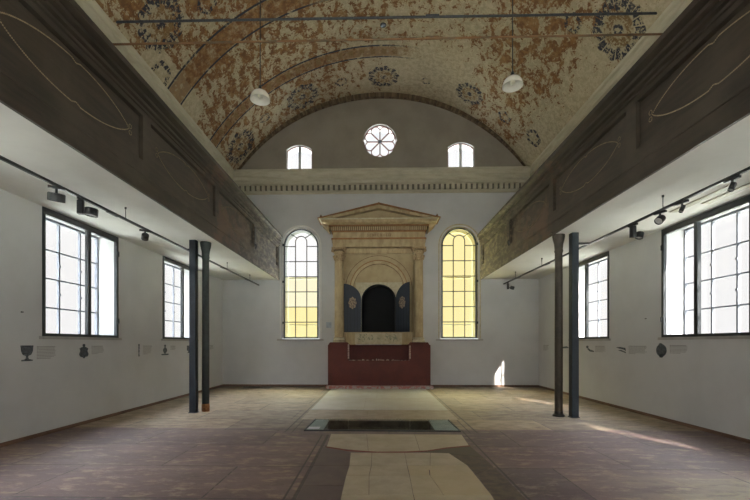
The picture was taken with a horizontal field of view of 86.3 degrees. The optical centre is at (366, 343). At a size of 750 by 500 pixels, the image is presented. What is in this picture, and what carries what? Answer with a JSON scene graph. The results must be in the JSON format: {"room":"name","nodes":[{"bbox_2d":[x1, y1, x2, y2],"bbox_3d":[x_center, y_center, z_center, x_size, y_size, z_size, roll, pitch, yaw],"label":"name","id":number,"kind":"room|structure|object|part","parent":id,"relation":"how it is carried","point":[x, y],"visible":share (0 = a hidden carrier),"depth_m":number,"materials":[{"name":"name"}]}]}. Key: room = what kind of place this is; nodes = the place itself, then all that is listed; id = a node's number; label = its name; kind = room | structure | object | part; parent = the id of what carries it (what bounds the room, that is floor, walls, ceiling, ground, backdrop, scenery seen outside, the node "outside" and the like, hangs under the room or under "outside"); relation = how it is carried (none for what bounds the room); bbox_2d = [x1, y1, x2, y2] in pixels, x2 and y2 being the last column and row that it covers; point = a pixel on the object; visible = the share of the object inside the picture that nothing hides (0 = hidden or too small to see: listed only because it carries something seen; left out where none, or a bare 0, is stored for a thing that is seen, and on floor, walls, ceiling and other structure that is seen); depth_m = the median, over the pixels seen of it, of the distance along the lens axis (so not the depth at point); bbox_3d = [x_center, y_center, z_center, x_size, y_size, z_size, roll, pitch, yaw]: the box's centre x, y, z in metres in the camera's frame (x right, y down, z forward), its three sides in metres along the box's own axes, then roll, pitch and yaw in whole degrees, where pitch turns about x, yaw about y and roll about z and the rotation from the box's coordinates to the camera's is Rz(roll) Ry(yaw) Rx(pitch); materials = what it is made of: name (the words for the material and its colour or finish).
{"room":"house of worship","nodes":[
{"label":"house of worship","id":0,"kind":"room"},
{"bbox_2d":[0,189,222,442],"bbox_3d":[-5.551,-3.800,5.387,0.480,11.200,18.480,0,0,2],"label":"wall","id":1,"kind":"structure","parent":0,"point":[66,388],"depth_m":7.69,"materials":[{"name":"paint"}]},
{"bbox_2d":[20,345,32,360],"bbox_3d":[-5.287,0.152,6.231,0.003,0.245,0.230,0,0,2],"label":"picture","id":2,"kind":"object","parent":1,"relation":"attached to","point":[26,350],"visible":1,"depth_m":6.22},
{"bbox_2d":[37,346,55,358],"bbox_3d":[-5.278,0.147,6.598,0.002,0.204,0.375,0,0,2],"label":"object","id":3,"kind":"structure","parent":1,"relation":"attached to","point":[37,346],"depth_m":6.58,"materials":[{"name":"grey paint"}]},
{"bbox_2d":[39,206,121,339],"bbox_3d":[-5.466,-1.150,7.466,0.520,2.160,2.020,0,0,2],"label":"window","id":4,"kind":"structure","parent":1,"relation":"in","point":[88,229],"depth_m":7.53,"materials":[{"name":"metal"}]},
{"bbox_3d":[-5.696,-1.175,7.472,0.060,2.110,1.900,0,0,2],"label":"frame","id":5,"kind":"part","parent":4,"relation":"part of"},
{"bbox_3d":[-5.431,-0.095,7.465,0.450,0.050,2.020,0,0,2],"label":"sill","id":6,"kind":"part","parent":4,"relation":"part of","materials":[{"name":"stone"}]},
{"bbox_2d":[79,344,87,357],"bbox_3d":[-5.255,0.142,7.440,0.003,0.265,0.240,0,0,2],"label":"picture","id":7,"kind":"object","parent":1,"relation":"attached to","point":[83,353],"visible":1,"depth_m":7.43},
{"bbox_2d":[92,346,103,353],"bbox_3d":[-5.247,0.123,7.813,0.002,0.156,0.346,0,0,2],"label":"text","id":8,"kind":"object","parent":1,"relation":"attached to","point":[93,347],"depth_m":7.80},
{"bbox_2d":[0,384,222,447],"bbox_3d":[-5.306,1.471,5.141,0.022,0.058,18.000,0,0,2],"label":"baseboard","id":9,"kind":"structure","parent":1,"relation":"attached to","point":[25,438],"depth_m":7.41,"materials":[{"name":"brown wood"}]},
{"bbox_2d":[75,0,233,179],"bbox_3d":[-5.055,-5.785,5.134,0.525,0.670,18.000,0,0,2],"label":"crown molding","id":10,"kind":"structure","parent":1,"relation":"attached to","point":[91,8],"depth_m":8.71,"materials":[{"name":"paint"}]},
{"bbox_2d":[161,345,168,354],"bbox_3d":[-5.181,0.165,10.289,0.003,0.270,0.360,0,0,2],"label":"picture","id":11,"kind":"object","parent":1,"relation":"attached to","point":[165,348],"visible":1,"depth_m":10.31},
{"bbox_2d":[161,256,198,340],"bbox_3d":[-5.371,-1.150,11.124,0.520,2.160,2.020,0,0,2],"label":"window","id":12,"kind":"structure","parent":1,"relation":"in","point":[168,260],"depth_m":11.18,"materials":[{"name":"metal"}]},
{"bbox_3d":[-5.601,-1.175,11.130,0.060,2.110,1.900,0,0,2],"label":"frame","id":13,"kind":"part","parent":12,"relation":"part of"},
{"bbox_3d":[-5.171,-1.175,11.119,0.060,2.110,1.900,0,0,2],"label":"frame","id":14,"kind":"part","parent":12,"relation":"part of","materials":[{"name":"metal"}]},
{"bbox_3d":[-5.336,-0.095,11.123,0.450,0.050,2.020,0,0,2],"label":"sill","id":15,"kind":"part","parent":12,"relation":"part of","materials":[{"name":"stone"}]},
{"bbox_2d":[0,103,276,279],"bbox_3d":[-4.328,-2.380,5.115,1.980,0.280,18.000,0,0,2],"label":"ceiling","id":16,"kind":"structure","parent":0,"point":[22,142],"depth_m":6.05,"materials":[{"name":"paint"}]},
{"bbox_2d":[0,155,258,285],"bbox_3d":[-3.969,-2.141,5.206,0.097,0.258,17.600,0,0,2],"label":"track","id":17,"kind":"object","parent":16,"relation":"hanging from","point":[2,158],"visible":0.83,"depth_m":5.92,"materials":[{"name":"black metal"}]},
{"bbox_2d":[47,185,65,202],"bbox_3d":[-3.998,-1.913,5.158,0.190,0.217,0.209,0,0,-44],"label":"track spotlight","id":18,"kind":"object","parent":17,"relation":"hanging from","point":[55,196],"visible":1,"depth_m":5.11,"materials":[{"name":"black metal"}]},
{"bbox_2d":[77,196,98,217],"bbox_3d":[-3.898,-1.903,5.601,0.256,0.238,0.180,0,0,-16],"label":"track spotlight","id":19,"kind":"object","parent":17,"relation":"hanging from","point":[81,209],"visible":1,"depth_m":5.55,"materials":[{"name":"black metal"}]},
{"bbox_2d":[139,229,150,240],"bbox_3d":[-3.946,-1.923,7.128,0.153,0.198,0.152,0,0,7],"label":"track spotlight","id":20,"kind":"object","parent":17,"relation":"hanging from","point":[144,236],"visible":1,"depth_m":7.10,"materials":[{"name":"black metal"}]},
{"bbox_2d":[0,0,282,279],"bbox_3d":[-3.333,-3.000,5.083,0.290,1.560,17.988,0,0,2],"label":"parapet","id":21,"kind":"object","parent":16,"relation":"attached to","point":[59,71],"visible":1,"depth_m":5.21,"materials":[{"name":"brown wood"}]},
{"bbox_3d":[-3.387,-3.030,4.645,0.025,0.616,2.466,0,0,2],"label":"panel","id":22,"kind":"part","parent":21,"relation":"part of","materials":[{"name":"brown wood"}]},
{"bbox_3d":[-3.317,-3.030,7.329,0.025,0.616,2.396,0,0,2],"label":"panel","id":23,"kind":"part","parent":21,"relation":"part of","materials":[{"name":"brown wood"}]},
{"bbox_3d":[-3.247,-3.030,10.013,0.025,0.616,2.466,0,0,2],"label":"panel","id":24,"kind":"part","parent":21,"relation":"part of","materials":[{"name":"brown wood"}]},
{"bbox_3d":[-3.176,-3.030,12.688,0.025,0.616,2.356,0,0,2],"label":"panel","id":25,"kind":"part","parent":21,"relation":"part of","materials":[{"name":"brown wood"}]},
{"bbox_2d":[0,386,749,499],"bbox_3d":[0.206,1.622,4.996,12.010,0.256,18.960,0,0,2],"label":"floor","id":26,"kind":"structure","parent":0,"point":[251,443],"depth_m":5.50,"materials":[{"name":"wood"}]},
{"bbox_2d":[188,240,198,412],"bbox_3d":[-3.759,-0.384,8.701,0.170,3.768,0.170,0,0,2],"label":"steel post","id":27,"kind":"object","parent":26,"relation":"on","point":[193,244],"visible":0.86,"depth_m":8.63,"materials":[{"name":"grey metal"}]},
{"bbox_2d":[200,241,210,411],"bbox_3d":[-3.569,-0.384,8.877,0.380,3.768,0.240,0,0,2],"label":"column","id":28,"kind":"structure","parent":26,"relation":"on","point":[205,246],"depth_m":8.81,"materials":[{"name":"grey metal"}]},
{"bbox_2d":[296,447,349,499],"bbox_3d":[-0.440,1.498,4.503,0.431,0.005,2.573,0,0,2],"label":"strip","id":29,"kind":"object","parent":26,"relation":"on","point":[326,479],"visible":1,"depth_m":4.46,"materials":[{"name":"brown stone"}]},
{"bbox_2d":[318,202,440,388],"bbox_3d":[0.422,-1.600,13.814,4.060,6.200,1.280,0,0,2],"label":"torah ark","id":30,"kind":"object","parent":26,"relation":"on","point":[378,249],"visible":1,"depth_m":13.54,"materials":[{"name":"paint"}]},
{"bbox_2d":[357,333,397,340],"bbox_3d":[0.369,-0.188,13.552,1.377,0.313,0.028,0,0,2],"label":"floral painting","id":31,"kind":"object","parent":30,"relation":"attached to","point":[360,336],"depth_m":13.55,"materials":[{"name":"paint"}]},
{"bbox_3d":[0.405,-0.170,13.564,1.600,0.400,0.020,0,0,2],"label":"painted panel","id":32,"kind":"part","parent":30,"relation":"part of","materials":[{"name":"beige paint"}]},
{"bbox_3d":[0.420,-3.790,13.733,3.200,0.040,0.498,0,0,2],"label":"frieze moulding","id":33,"kind":"part","parent":30,"relation":"part of","materials":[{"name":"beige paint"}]},
{"bbox_3d":[0.420,-0.370,13.758,2.360,0.030,0.448,0,0,2],"label":"sill","id":34,"kind":"part","parent":30,"relation":"part of","materials":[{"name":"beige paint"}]},
{"bbox_3d":[0.416,-4.372,13.608,4.000,0.455,0.748,0,0,2],"label":"raking cornice","id":35,"kind":"part","parent":30,"relation":"part of","materials":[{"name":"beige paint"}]},
{"bbox_3d":[0.416,-4.050,13.598,3.840,0.120,0.768,0,0,2],"label":"cornice","id":36,"kind":"part","parent":30,"relation":"part of","materials":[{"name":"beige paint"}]},
{"bbox_3d":[0.419,-3.970,13.693,3.360,0.040,0.578,0,0,2],"label":"bed moulding","id":37,"kind":"part","parent":30,"relation":"part of","materials":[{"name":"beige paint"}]},
{"bbox_3d":[0.420,-3.400,13.748,3.160,0.240,0.468,0,0,2],"label":"architrave","id":38,"kind":"part","parent":30,"relation":"part of","materials":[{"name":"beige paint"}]},
{"bbox_2d":[304,419,460,431],"bbox_3d":[0.277,1.848,7.318,2.670,0.744,1.015,0,0,2],"label":"pit","id":39,"kind":"object","parent":26,"relation":"in","point":[438,425],"visible":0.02,"depth_m":7.74,"materials":[{"name":"glass"}]},
{"bbox_2d":[326,445,469,452],"bbox_3d":[0.467,1.495,5.663,2.104,0.010,0.339,0,0,-1],"label":"trim","id":40,"kind":"structure","parent":26,"relation":"on","point":[467,445],"depth_m":5.54,"materials":[{"name":"stone"}]},
{"bbox_2d":[547,232,564,416],"bbox_3d":[3.968,-0.384,8.259,0.380,3.768,0.240,0,0,2],"label":"column","id":41,"kind":"structure","parent":26,"relation":"on","point":[558,239],"depth_m":8.19,"materials":[{"name":"grey metal"}]},
{"bbox_2d":[568,232,579,417],"bbox_3d":[4.214,-0.384,8.133,0.170,3.768,0.170,0,0,2],"label":"steel post","id":42,"kind":"object","parent":26,"relation":"on","point":[574,236],"visible":0.98,"depth_m":8.06,"materials":[{"name":"grey metal"}]},
{"bbox_2d":[223,99,538,384],"bbox_3d":[0.448,-3.800,14.227,11.050,11.200,0.492,0,0,2],"label":"wall","id":43,"kind":"structure","parent":0,"point":[508,352],"depth_m":13.98,"materials":[{"name":"paint"}]},
{"bbox_2d":[287,146,311,168],"bbox_3d":[-2.356,-6.490,14.146,0.890,0.980,0.040,0,0,2],"label":"window","id":44,"kind":"structure","parent":43,"relation":"in","point":[295,146],"depth_m":14.14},
{"bbox_2d":[277,225,322,340],"bbox_3d":[-2.318,-2.132,14.255,1.620,4.065,0.560,0,0,2],"label":"window","id":45,"kind":"structure","parent":43,"relation":"in","point":[285,245],"depth_m":14.13,"materials":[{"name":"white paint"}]},
{"bbox_3d":[-2.323,-0.130,14.046,1.620,0.060,0.140,0,0,2],"label":"sill","id":46,"kind":"part","parent":45,"relation":"part of","materials":[{"name":"stone"}]},
{"bbox_3d":[-2.301,-2.132,14.510,1.310,3.905,0.050,0,0,2],"label":"frame","id":47,"kind":"part","parent":45,"relation":"part of","materials":[{"name":"black paint"}]},
{"bbox_2d":[326,322,330,327],"bbox_3d":[-1.323,-0.650,14.030,0.180,0.200,0.014,0,0,2],"label":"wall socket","id":48,"kind":"object","parent":43,"relation":"attached to","point":[328,324],"visible":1,"depth_m":14.03,"materials":[{"name":"grey plastic"}]},
{"bbox_2d":[364,125,395,156],"bbox_3d":[0.474,-7.100,14.090,1.150,1.150,0.055,0,0,2],"label":"window","id":49,"kind":"structure","parent":43,"relation":"in","point":[379,141],"depth_m":14.08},
{"bbox_2d":[223,384,537,386],"bbox_3d":[0.441,1.470,13.982,11.050,0.060,0.022,0,0,2],"label":"baseboard","id":50,"kind":"structure","parent":43,"relation":"attached to","point":[223,384],"depth_m":13.92,"materials":[{"name":"brown wood"}]},
{"bbox_2d":[233,166,530,194],"bbox_3d":[0.494,-5.620,13.817,10.205,0.760,0.350,0,0,2],"label":"crown molding","id":51,"kind":"structure","parent":43,"relation":"attached to","point":[499,179],"depth_m":13.78,"materials":[{"name":"paint"}]},
{"bbox_2d":[238,92,525,168],"bbox_3d":[0.489,-7.470,13.916,10.375,2.740,0.128,0,0,2],"label":"trim","id":52,"kind":"structure","parent":43,"relation":"attached to","point":[376,95],"depth_m":13.87,"materials":[{"name":"brown paint"}]},
{"bbox_2d":[436,224,482,340],"bbox_3d":[3.231,-2.132,14.110,1.620,4.065,0.560,0,0,2],"label":"window","id":53,"kind":"structure","parent":43,"relation":"in","point":[459,229],"depth_m":13.99,"materials":[{"name":"yellow glass"}]},
{"bbox_3d":[3.247,-2.132,14.365,1.310,3.905,0.050,0,0,2],"label":"frame","id":54,"kind":"part","parent":53,"relation":"part of","materials":[{"name":"black paint"}]},
{"bbox_3d":[3.225,-0.130,13.900,1.620,0.060,0.140,0,0,2],"label":"sill","id":55,"kind":"part","parent":53,"relation":"part of","materials":[{"name":"stone"}]},
{"bbox_2d":[448,143,473,166],"bbox_3d":[3.288,-6.500,13.999,0.900,1.000,0.040,0,0,2],"label":"window","id":56,"kind":"structure","parent":43,"relation":"in","point":[458,143],"depth_m":13.97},
{"bbox_2d":[95,0,672,169],"bbox_3d":[0.256,-7.398,4.995,10.570,3.004,18.000,0,0,2],"label":"ceiling","id":57,"kind":"structure","parent":0,"point":[214,84],"depth_m":10.62,"materials":[{"name":"paint"}]},
{"bbox_2d":[250,0,269,105],"bbox_3d":[-2.249,-6.639,8.462,0.416,2.977,0.416,0,0,2],"label":"pendant lamp","id":58,"kind":"object","parent":57,"relation":"hanging from","point":[258,96],"visible":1,"depth_m":8.46,"materials":[{"name":"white glass"}]},
{"bbox_3d":[-2.249,-5.265,8.462,0.416,0.230,0.416,0,0,2],"label":"lamp shade","id":59,"kind":"part","parent":58,"relation":"part of","materials":[{"name":"white glass"}]},
{"bbox_2d":[116,12,656,22],"bbox_3d":[0.320,-6.060,7.423,10.211,0.062,0.077,0,0,1],"label":"rod","id":60,"kind":"object","parent":57,"relation":"attached to","point":[611,13],"visible":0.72,"depth_m":7.42,"materials":[{"name":"black metal"}]},
{"bbox_2d":[113,33,661,45],"bbox_3d":[0.270,-5.665,7.432,11.151,0.108,0.077,0,0,1],"label":"rod","id":61,"kind":"object","parent":57,"relation":"attached to","point":[625,34],"visible":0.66,"depth_m":7.44,"materials":[{"name":"black metal"}]},
{"bbox_2d":[502,0,522,92],"bbox_3d":[3.039,-6.715,8.323,0.416,2.729,0.416,0,0,2],"label":"pendant lamp","id":62,"kind":"object","parent":57,"relation":"hanging from","point":[514,82],"visible":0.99,"depth_m":8.32,"materials":[{"name":"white glass"}]},
{"bbox_3d":[3.039,-5.465,8.323,0.416,0.230,0.416,0,0,2],"label":"lamp shade","id":63,"kind":"part","parent":62,"relation":"part of","materials":[{"name":"white glass"}]},
{"bbox_2d":[483,115,749,278],"bbox_3d":[4.739,-2.380,4.878,1.980,0.280,18.000,0,0,2],"label":"ceiling","id":64,"kind":"structure","parent":0,"point":[727,153],"depth_m":6.31,"materials":[{"name":"paint"}]},
{"bbox_2d":[477,0,749,279],"bbox_3d":[3.744,-3.000,4.898,0.290,1.560,17.988,0,0,2],"label":"parapet","id":65,"kind":"object","parent":64,"relation":"on","point":[691,85],"visible":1,"depth_m":5.40,"materials":[{"name":"brown wood"}]},
{"bbox_3d":[3.982,-3.030,12.345,0.025,0.616,2.566,0,0,2],"label":"panel","id":66,"kind":"part","parent":65,"relation":"part of","materials":[{"name":"brown wood"}]},
{"bbox_3d":[3.910,-3.030,9.606,0.025,0.616,2.406,0,0,2],"label":"panel","id":67,"kind":"part","parent":65,"relation":"part of","materials":[{"name":"brown wood"}]},
{"bbox_3d":[3.841,-3.030,6.977,0.025,0.616,2.346,0,0,2],"label":"panel","id":68,"kind":"part","parent":65,"relation":"part of","materials":[{"name":"brown wood"}]},
{"bbox_3d":[3.729,-2.362,4.898,0.036,0.285,17.988,0,0,2],"label":"moulding","id":69,"kind":"part","parent":65,"relation":"part of","materials":[{"name":"brown wood"}]},
{"bbox_3d":[3.772,-3.030,4.333,0.025,0.616,2.416,0,0,2],"label":"panel","id":70,"kind":"part","parent":65,"relation":"part of","materials":[{"name":"brown wood"}]},
{"bbox_2d":[503,166,749,283],"bbox_3d":[4.336,-2.136,4.913,0.272,0.268,17.450,0,0,2],"label":"track","id":71,"kind":"object","parent":64,"relation":"hanging from","point":[747,169],"visible":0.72,"depth_m":6.24,"materials":[{"name":"black metal"}]},
{"bbox_2d":[507,282,514,289],"bbox_3d":[4.748,-1.888,13.165,0.246,0.248,0.180,0,0,19],"label":"track spotlight","id":72,"kind":"object","parent":71,"relation":"hanging from","point":[508,287],"visible":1,"depth_m":13.15,"materials":[{"name":"black metal"}]},
{"bbox_2d":[628,223,643,239],"bbox_3d":[4.578,-1.889,6.769,0.236,0.246,0.180,0,0,-10],"label":"track spotlight","id":73,"kind":"object","parent":71,"relation":"hanging from","point":[639,235],"visible":1,"depth_m":6.73,"materials":[{"name":"black metal"}]},
{"bbox_2d":[653,210,666,224],"bbox_3d":[4.479,-1.913,6.105,0.152,0.198,0.153,0,0,23],"label":"track spotlight","id":74,"kind":"object","parent":71,"relation":"hanging from","point":[660,218],"visible":1,"depth_m":6.08,"materials":[{"name":"black metal"}]},
{"bbox_2d":[675,199,688,212],"bbox_3d":[4.469,-1.931,5.665,0.095,0.161,0.180,0,0,-10],"label":"track spotlight","id":75,"kind":"object","parent":71,"relation":"attached to","point":[682,207],"visible":1,"depth_m":5.65,"materials":[{"name":"black metal"}]},
{"bbox_2d":[723,175,740,191],"bbox_3d":[4.448,-1.929,4.865,0.102,0.165,0.180,0,0,-10],"label":"track spotlight","id":76,"kind":"object","parent":71,"relation":"attached to","point":[733,184],"visible":1,"depth_m":4.85,"materials":[{"name":"black metal"}]},
{"bbox_2d":[669,185,736,212],"bbox_3d":[5.195,-2.248,6.231,0.136,0.045,1.170,0,0,2],"label":"ceiling light strip","id":77,"kind":"object","parent":64,"relation":"attached to","point":[725,188],"visible":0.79,"depth_m":6.14,"materials":[{"name":"white plastic"}]},
{"bbox_2d":[701,183,749,203],"bbox_3d":[5.403,-2.248,5.785,0.136,0.045,1.250,0,0,2],"label":"ceiling light strip","id":78,"kind":"object","parent":64,"relation":"attached to","point":[747,185],"visible":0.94,"depth_m":5.97,"materials":[{"name":"white plastic"}]},
{"bbox_2d":[539,204,749,438],"bbox_3d":[5.975,-3.800,5.085,0.480,11.200,18.480,0,0,2],"label":"wall","id":79,"kind":"structure","parent":0,"point":[707,384],"depth_m":8.19,"materials":[{"name":"paint"}]},
{"bbox_2d":[568,251,610,340],"bbox_3d":[6.089,-1.150,10.594,0.520,2.160,2.020,0,0,2],"label":"window","id":80,"kind":"structure","parent":79,"relation":"in","point":[587,262],"depth_m":10.66,"materials":[{"name":"metal"}]},
{"bbox_3d":[6.054,-0.095,10.595,0.450,0.050,2.020,0,0,2],"label":"sill","id":81,"kind":"part","parent":80,"relation":"part of","materials":[{"name":"stone"}]},
{"bbox_3d":[5.889,-1.175,10.600,0.060,2.110,1.900,0,0,2],"label":"frame","id":82,"kind":"part","parent":80,"relation":"part of","materials":[{"name":"metal"}]},
{"bbox_3d":[6.319,-1.175,10.588,0.060,2.110,1.900,0,0,2],"label":"frame","id":83,"kind":"part","parent":80,"relation":"part of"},
{"bbox_2d":[530,0,692,176],"bbox_3d":[5.516,-5.785,4.857,0.425,0.670,18.000,0,0,2],"label":"crown molding","id":84,"kind":"structure","parent":79,"relation":"attached to","point":[676,7],"depth_m":8.66,"materials":[{"name":"paint"}]},
{"bbox_2d":[629,346,646,353],"bbox_3d":[5.826,0.140,8.603,0.002,0.180,0.596,0,0,2],"label":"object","id":85,"kind":"structure","parent":79,"relation":"attached to","point":[639,347],"depth_m":8.60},
{"bbox_2d":[538,385,749,443],"bbox_3d":[5.718,1.471,4.852,0.022,0.058,18.000,0,0,2],"label":"baseboard","id":86,"kind":"structure","parent":79,"relation":"attached to","point":[745,440],"depth_m":7.61,"materials":[{"name":"brown wood"}]},
{"bbox_2d":[656,343,666,357],"bbox_3d":[5.807,0.135,7.881,0.003,0.287,0.290,0,0,2],"label":"picture","id":87,"kind":"object","parent":79,"relation":"attached to","point":[661,350],"visible":1,"depth_m":7.87},
{"bbox_2d":[670,345,686,353],"bbox_3d":[5.796,0.108,7.436,0.002,0.156,0.430,0,0,2],"label":"text","id":88,"kind":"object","parent":79,"relation":"attached to","point":[673,350],"depth_m":7.45},
{"bbox_2d":[658,195,749,339],"bbox_3d":[5.993,-1.150,6.896,0.520,2.160,2.020,0,0,2],"label":"window","id":89,"kind":"structure","parent":79,"relation":"in","point":[696,221],"depth_m":7.03,"materials":[{"name":"metal"}]},
{"bbox_3d":[5.958,-0.095,6.896,0.450,0.050,2.020,0,0,2],"label":"sill","id":90,"kind":"part","parent":89,"relation":"part of","materials":[{"name":"stone"}]},
{"bbox_3d":[6.223,-1.175,6.889,0.060,2.110,1.900,0,0,2],"label":"frame","id":91,"kind":"part","parent":89,"relation":"part of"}
]}

